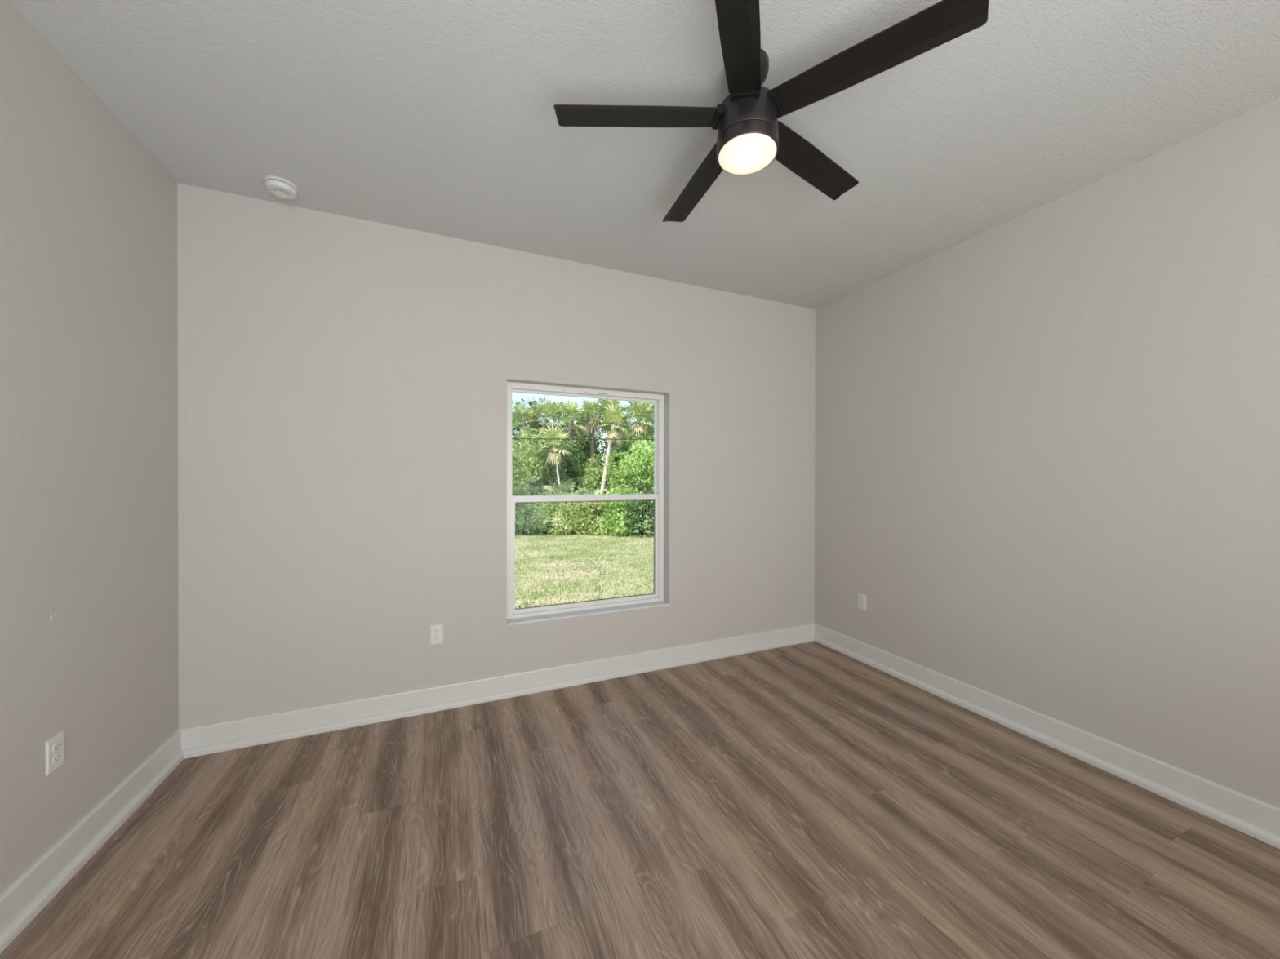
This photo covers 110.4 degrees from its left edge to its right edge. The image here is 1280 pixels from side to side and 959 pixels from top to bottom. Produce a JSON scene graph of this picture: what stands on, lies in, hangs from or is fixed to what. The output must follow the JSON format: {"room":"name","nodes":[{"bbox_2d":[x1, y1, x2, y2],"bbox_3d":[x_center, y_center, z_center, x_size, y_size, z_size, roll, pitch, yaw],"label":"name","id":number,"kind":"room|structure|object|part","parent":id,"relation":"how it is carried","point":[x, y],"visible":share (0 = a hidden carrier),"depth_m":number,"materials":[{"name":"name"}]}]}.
{"room":"empty bedroom","nodes":[
{"label":"empty bedroom","id":0,"kind":"room"},
{"bbox_2d":[0,0,178,894],"bbox_3d":[-1.056,-0.029,-0.843,0.183,2.801,6.487,0,0,-23],"label":"wall","id":1,"kind":"structure","parent":0,"point":[89,628],"depth_m":1.60,"materials":[{"name":"paint"}]},
{"bbox_2d":[45,730,64,776],"bbox_3d":[-1.959,0.917,1.492,0.009,0.113,0.070,0,0,-23],"label":"wall outlet","id":2,"kind":"object","parent":1,"relation":"attached to","point":[55,751],"visible":1,"depth_m":1.49,"materials":[{"name":"white plastic"}]},
{"bbox_2d":[53,742,61,751],"bbox_3d":[-1.957,0.897,1.493,0.003,0.029,0.030,0,0,-23],"label":"receptacle","id":3,"kind":"object","parent":2,"relation":"attached to","point":[56,745],"depth_m":1.49,"materials":[{"name":"white plastic"}]},
{"bbox_2d":[53,753,61,764],"bbox_3d":[-1.957,0.936,1.493,0.003,0.029,0.030,0,0,-23],"label":"receptacle","id":4,"kind":"object","parent":2,"relation":"attached to","point":[56,757],"depth_m":1.49,"materials":[{"name":"white plastic"}]},
{"bbox_2d":[0,728,183,954],"bbox_3d":[-0.962,1.303,-0.795,0.034,0.137,6.487,0,0,-23],"label":"baseboard","id":5,"kind":"structure","parent":1,"relation":"attached to","point":[30,893],"depth_m":1.57,"materials":[{"name":"white paint"}]},
{"bbox_2d":[177,182,815,728],"bbox_3d":[-0.420,-0.044,3.058,4.434,2.801,0.182,0,0,-23],"label":"wall","id":6,"kind":"structure","parent":0,"point":[342,380],"depth_m":2.58,"materials":[{"name":"paint"}]},
{"bbox_2d":[430,624,443,644],"bbox_3d":[-1.200,0.916,2.626,0.070,0.113,0.009,0,0,-23],"label":"wall outlet","id":7,"kind":"object","parent":6,"relation":"attached to","point":[436,631],"visible":1,"depth_m":2.62,"materials":[{"name":"white plastic"}]},
{"bbox_2d":[434,628,439,634],"bbox_3d":[-1.199,0.896,2.625,0.030,0.029,0.003,0,0,-23],"label":"receptacle","id":8,"kind":"object","parent":7,"relation":"attached to","point":[437,631],"depth_m":2.62,"materials":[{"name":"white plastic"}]},
{"bbox_2d":[434,635,439,640],"bbox_3d":[-1.199,0.935,2.625,0.030,0.029,0.003,0,0,-23],"label":"receptacle","id":9,"kind":"object","parent":7,"relation":"attached to","point":[436,637],"depth_m":2.62,"materials":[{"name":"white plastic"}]},
{"bbox_2d":[179,622,814,759],"bbox_3d":[-0.381,1.288,2.967,4.074,0.137,0.034,0,0,-23],"label":"baseboard","id":10,"kind":"structure","parent":6,"relation":"attached to","point":[235,734],"depth_m":2.65,"materials":[{"name":"white paint"}]},
{"bbox_2d":[506,382,664,619],"bbox_3d":[-0.360,0.142,3.125,1.140,1.544,0.078,0,0,-23],"label":"window","id":11,"kind":"structure","parent":6,"relation":"in","point":[658,400],"depth_m":3.10,"materials":[{"name":"white plastic"}]},
{"bbox_3d":[-0.367,-0.224,3.144,1.064,0.740,0.025,0,0,-23],"label":"sash","id":12,"kind":"part","parent":11,"relation":"part of","materials":[{"name":"clear glass"}]},
{"bbox_3d":[-0.357,0.494,3.120,1.064,0.773,0.028,0,0,-23],"label":"sash","id":13,"kind":"part","parent":11,"relation":"part of","materials":[{"name":"white plastic"}]},
{"bbox_2d":[506,600,669,625],"bbox_3d":[-0.328,0.909,3.051,1.139,0.013,0.091,0,0,-23],"label":"window sill","id":14,"kind":"structure","parent":6,"relation":"attached to","point":[661,603],"depth_m":3.02,"materials":[{"name":"paint"}]},
{"bbox_2d":[0,640,1279,958],"bbox_3d":[0.894,1.372,0.003,4.434,0.001,6.847,0,0,-23],"label":"floor","id":15,"kind":"structure","parent":0,"point":[810,800],"depth_m":1.65,"materials":[{"name":"brown wood"}]},
{"bbox_2d":[8,0,1279,309],"bbox_3d":[0.899,-1.504,-0.009,4.434,0.150,6.847,0,0,-23],"label":"ceiling","id":16,"kind":"structure","parent":0,"point":[436,117],"depth_m":1.72,"materials":[{"name":"paint"}]},
{"bbox_2d":[263,175,297,199],"bbox_3d":[-1.757,-1.424,2.179,0.131,0.040,0.131,0,0,-23],"label":"smoke detector","id":17,"kind":"object","parent":16,"relation":"attached to","point":[279,187],"visible":1,"depth_m":2.15,"materials":[{"name":"plastic"}]},
{"bbox_2d":[553,0,988,222],"bbox_3d":[0.370,-1.278,1.587,1.287,0.318,1.256,0,0,-23],"label":"ceiling fan","id":18,"kind":"object","parent":16,"relation":"hanging from","point":[750,135],"visible":1,"depth_m":1.45,"materials":[{"name":"black metal"}]},
{"bbox_3d":[-0.014,-1.259,1.544,0.551,0.013,0.114,0,7,-1],"label":"blade","id":19,"kind":"part","parent":18,"relation":"part of","materials":[{"name":"brown wood"}]},
{"bbox_3d":[0.249,-1.260,1.915,0.114,0.013,0.551,-7,3,-19],"label":"blade","id":20,"kind":"part","parent":18,"relation":"part of","materials":[{"name":"brown wood"}]},
{"bbox_3d":[0.258,-1.257,1.178,0.114,0.013,0.551,8,2,17],"label":"blade","id":21,"kind":"part","parent":18,"relation":"part of","materials":[{"name":"brown wood"}]},
{"bbox_2d":[718,133,776,174],"bbox_3d":[0.373,-1.127,1.549,0.196,0.016,0.196,0,0,-23],"label":"diffuser","id":22,"kind":"object","parent":18,"relation":"attached to","point":[739,153],"depth_m":1.52,"materials":[{"name":"white glass"}]},
{"bbox_3d":[0.684,-1.258,1.780,0.551,0.013,0.114,0,-7,-37],"label":"blade","id":23,"kind":"part","parent":18,"relation":"part of","materials":[{"name":"brown wood"}]},
{"bbox_3d":[0.689,-1.256,1.324,0.551,0.013,0.114,0,-7,35],"label":"blade","id":24,"kind":"part","parent":18,"relation":"part of","materials":[{"name":"brown wood"}]},
{"bbox_2d":[814,97,1279,808],"bbox_3d":[2.850,-0.028,0.837,0.180,2.801,6.487,0,0,-23],"label":"wall","id":25,"kind":"structure","parent":0,"point":[1046,440],"depth_m":2.18,"materials":[{"name":"paint"}]},
{"bbox_2d":[857,592,866,610],"bbox_3d":[1.668,0.918,3.347,0.009,0.113,0.070,0,0,-23],"label":"wall outlet","id":26,"kind":"object","parent":25,"relation":"attached to","point":[861,597],"visible":1,"depth_m":3.34,"materials":[{"name":"white plastic"}]},
{"bbox_2d":[813,622,1279,848],"bbox_3d":[2.749,1.304,0.800,0.034,0.137,6.487,0,0,-23],"label":"baseboard","id":27,"kind":"structure","parent":25,"relation":"attached to","point":[1259,820],"depth_m":2.14,"materials":[{"name":"white paint"}]},
{"label":"outside","id":28,"kind":"structure","parent":0,"visible":0},
{"bbox_2d":[515,527,653,608],"bbox_3d":[-3.884,1.468,34.353,80.000,0.080,60.000,0,0,-23],"label":"lawn","id":29,"kind":"structure","parent":28,"point":[557,582],"depth_m":7.78,"materials":[{"name":"green plant"}]},
{"bbox_2d":[512,397,537,475],"bbox_3d":[-5.022,-0.810,17.970,2.977,4.852,2.821,0,0,11],"label":"tree","id":30,"kind":"object","parent":29,"relation":"on","point":[514,435],"visible":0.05,"depth_m":17.76,"materials":[{"name":"green plant"}]},
{"bbox_2d":[512,402,542,475],"bbox_3d":[-4.330,-0.627,16.843,1.801,4.606,1.899,0,0,44],"label":"palm tree","id":31,"kind":"object","parent":29,"relation":"on","point":[519,417],"visible":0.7,"depth_m":16.70,"materials":[{"name":"green plant"}]},
{"bbox_2d":[511,482,551,535],"bbox_3d":[-3.607,0.892,13.050,1.893,1.610,2.084,0,0,-23],"label":"shrub","id":32,"kind":"object","parent":29,"relation":"on","point":[523,517],"visible":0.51,"depth_m":12.65,"materials":[{"name":"green plant"}]},
{"bbox_2d":[517,395,549,426],"bbox_3d":[-4.123,-0.809,17.387,1.160,4.960,1.282,0,0,-23],"label":"bare sapling","id":33,"kind":"object","parent":29,"relation":"on","point":[522,398],"visible":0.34,"depth_m":17.37,"materials":[{"name":"green plant"}]},
{"bbox_2d":[511,434,555,516],"bbox_3d":[-3.895,0.062,14.795,2.310,3.217,2.464,0,0,-19],"label":"shrub","id":34,"kind":"object","parent":29,"relation":"on","point":[530,461],"visible":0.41,"depth_m":14.50,"materials":[{"name":"green plant"}]},
{"bbox_2d":[511,428,555,487],"bbox_3d":[-3.827,-0.093,15.853,1.945,3.463,1.778,0,0,15],"label":"tree","id":35,"kind":"object","parent":29,"relation":"on","point":[523,433],"visible":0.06,"depth_m":15.59,"materials":[{"name":"green plant"}]},
{"bbox_2d":[517,395,564,490],"bbox_3d":[-3.563,-0.709,16.687,1.863,4.768,1.938,0,0,15],"label":"palm tree","id":36,"kind":"object","parent":29,"relation":"on","point":[539,410],"visible":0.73,"depth_m":16.39,"materials":[{"name":"green plant"}]},
{"bbox_2d":[529,418,554,483],"bbox_3d":[-3.764,-0.376,17.452,1.787,3.998,1.845,0,0,10],"label":"tree","id":37,"kind":"object","parent":29,"relation":"on","point":[539,423],"visible":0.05,"depth_m":17.12,"materials":[{"name":"green plant"}]},
{"bbox_2d":[511,400,575,471],"bbox_3d":[-3.632,-0.859,18.500,3.070,4.939,2.975,0,0,34],"label":"tree","id":38,"kind":"object","parent":29,"relation":"on","point":[557,403],"visible":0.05,"depth_m":18.34,"materials":[{"name":"green plant"}]},
{"bbox_2d":[520,489,570,533],"bbox_3d":[-2.659,0.993,13.289,1.765,1.365,1.668,0,0,21],"label":"shrub","id":39,"kind":"object","parent":29,"relation":"on","point":[544,505],"visible":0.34,"depth_m":12.84,"materials":[{"name":"green plant"}]},
{"bbox_2d":[538,424,574,494],"bbox_3d":[-2.760,-0.050,14.183,1.358,3.473,1.307,0,0,-5],"label":"palm tree","id":40,"kind":"object","parent":29,"relation":"on","point":[547,434],"visible":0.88,"depth_m":14.13,"materials":[{"name":"green plant"}]},
{"bbox_2d":[529,436,589,495],"bbox_3d":[-2.736,0.099,15.132,2.371,3.083,1.762,0,0,-33],"label":"tree","id":41,"kind":"object","parent":29,"relation":"on","point":[562,472],"visible":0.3,"depth_m":14.88,"materials":[{"name":"green plant"}]},
{"bbox_2d":[545,431,585,493],"bbox_3d":[-2.724,-0.013,15.999,1.908,3.380,1.701,0,0,22],"label":"tree","id":42,"kind":"object","parent":29,"relation":"on","point":[553,482],"visible":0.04,"depth_m":15.84,"materials":[{"name":"green plant"}]},
{"bbox_2d":[541,478,590,495],"bbox_3d":[-2.313,0.783,13.606,1.573,1.709,1.776,0,0,-38],"label":"palmetto","id":43,"kind":"object","parent":29,"relation":"on","point":[571,485],"visible":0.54,"depth_m":13.42,"materials":[{"name":"green plant"}]},
{"bbox_2d":[546,398,588,465],"bbox_3d":[-2.701,-0.688,16.381,1.811,4.720,1.760,0,0,-1],"label":"palm tree","id":44,"kind":"object","parent":29,"relation":"on","point":[569,411],"visible":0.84,"depth_m":16.30,"materials":[{"name":"green plant"}]},
{"bbox_2d":[541,502,602,535],"bbox_3d":[-1.990,1.124,12.948,1.796,1.143,1.501,0,0,11],"label":"shrub","id":45,"kind":"object","parent":29,"relation":"on","point":[563,516],"visible":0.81,"depth_m":12.62,"materials":[{"name":"green plant"}]},
{"bbox_2d":[564,424,602,488],"bbox_3d":[-2.399,-0.295,17.561,2.105,3.824,1.986,0,0,-33],"label":"tree","id":46,"kind":"object","parent":29,"relation":"on","point":[587,453],"visible":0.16,"depth_m":17.60,"materials":[{"name":"green plant"}]},
{"bbox_2d":[563,408,608,468],"bbox_3d":[-2.363,-0.744,19.003,2.630,4.684,2.459,0,0,17],"label":"tree","id":47,"kind":"object","parent":29,"relation":"on","point":[597,443],"visible":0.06,"depth_m":18.48,"materials":[{"name":"green plant"}]},
{"bbox_2d":[567,486,605,532],"bbox_3d":[-1.712,0.921,13.319,1.753,1.426,1.453,0,0,13],"label":"palmetto","id":48,"kind":"object","parent":29,"relation":"on","point":[596,491],"visible":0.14,"depth_m":13.43,"materials":[{"name":"green plant"}]},
{"bbox_2d":[573,399,609,479],"bbox_3d":[-1.859,-0.753,16.824,1.480,4.827,1.842,0,0,2],"label":"palm tree","id":49,"kind":"object","parent":29,"relation":"on","point":[588,408],"visible":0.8,"depth_m":16.89,"materials":[{"name":"green plant"}]},
{"bbox_2d":[570,492,617,534],"bbox_3d":[-1.270,1.004,13.085,1.552,1.283,1.717,0,0,0],"label":"shrub","id":50,"kind":"object","parent":29,"relation":"on","point":[597,509],"visible":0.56,"depth_m":12.72,"materials":[{"name":"green plant"}]},
{"bbox_2d":[569,453,621,505],"bbox_3d":[-1.577,0.354,15.238,2.126,2.547,1.554,0,0,-13],"label":"shrub","id":51,"kind":"object","parent":29,"relation":"on","point":[587,480],"visible":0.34,"depth_m":14.97,"materials":[{"name":"green plant"}]},
{"bbox_2d":[593,399,632,465],"bbox_3d":[-1.117,-0.869,17.180,1.922,5.042,1.742,0,0,-23],"label":"palm tree","id":52,"kind":"object","parent":29,"relation":"on","point":[604,403],"visible":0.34,"depth_m":17.04,"materials":[{"name":"green plant"}]},
{"bbox_2d":[594,404,633,494],"bbox_3d":[-0.865,-0.406,14.425,1.380,4.179,1.405,0,0,9],"label":"palm tree","id":53,"kind":"object","parent":29,"relation":"on","point":[615,433],"visible":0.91,"depth_m":14.34,"materials":[{"name":"green plant"}]},
{"bbox_2d":[595,404,636,492],"bbox_3d":[-0.735,-0.790,18.903,2.934,4.757,2.193,0,0,34],"label":"tree","id":54,"kind":"object","parent":29,"relation":"on","point":[628,418],"visible":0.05,"depth_m":18.77,"materials":[{"name":"green plant"}]},
{"bbox_2d":[591,485,644,536],"bbox_3d":[-0.472,0.921,12.926,1.962,1.498,1.755,0,0,-28],"label":"shrub","id":55,"kind":"object","parent":29,"relation":"on","point":[621,506],"visible":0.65,"depth_m":12.53,"materials":[{"name":"green plant"}]},
{"bbox_2d":[601,438,635,494],"bbox_3d":[-0.691,0.042,16.062,1.643,3.144,1.452,0,0,29],"label":"tree","id":56,"kind":"object","parent":29,"relation":"on","point":[623,448],"visible":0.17,"depth_m":15.68,"materials":[{"name":"green plant"}]},
{"bbox_2d":[602,438,653,508],"bbox_3d":[0.070,0.180,14.341,2.165,3.005,2.507,0,0,36],"label":"shrub","id":57,"kind":"object","parent":29,"relation":"on","point":[637,472],"visible":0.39,"depth_m":14.10,"materials":[{"name":"green plant"}]},
{"bbox_2d":[617,488,653,537],"bbox_3d":[0.276,0.955,12.566,1.668,1.430,1.672,0,0,35],"label":"shrub","id":58,"kind":"object","parent":29,"relation":"on","point":[646,514],"visible":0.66,"depth_m":12.24,"materials":[{"name":"green plant"}]},
{"bbox_2d":[618,425,653,493],"bbox_3d":[0.211,-0.204,15.910,1.895,3.633,1.927,0,0,21],"label":"tree","id":59,"kind":"object","parent":29,"relation":"on","point":[649,433],"visible":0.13,"depth_m":15.56,"materials":[{"name":"green plant"}]},
{"bbox_2d":[620,400,653,491],"bbox_3d":[-0.054,-0.672,15.766,1.661,4.652,1.609,0,0,-23],"label":"palm tree","id":60,"kind":"object","parent":29,"relation":"on","point":[642,409],"visible":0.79,"depth_m":15.59,"materials":[{"name":"green plant"}]},
{"bbox_2d":[631,401,653,492],"bbox_3d":[0.617,-0.945,18.271,2.472,5.189,2.737,0,0,-1],"label":"tree","id":61,"kind":"object","parent":29,"relation":"on","point":[650,403],"visible":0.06,"depth_m":17.86,"materials":[{"name":"green plant"}]},
{"bbox_3d":[-9.500,0.218,12.001,0.159,3.066,0.159,0,0,-23],"label":"post","id":62,"kind":"object","parent":29,"relation":"on","visible":0},
{"bbox_2d":[512,438,653,439],"bbox_3d":[-0.998,-1.118,11.995,17.000,0.085,0.025,0,0,0],"label":"cable","id":63,"kind":"object","parent":62,"relation":"attached to","point":[513,438],"visible":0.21,"depth_m":11.99,"materials":[{"name":"black"}]}
]}

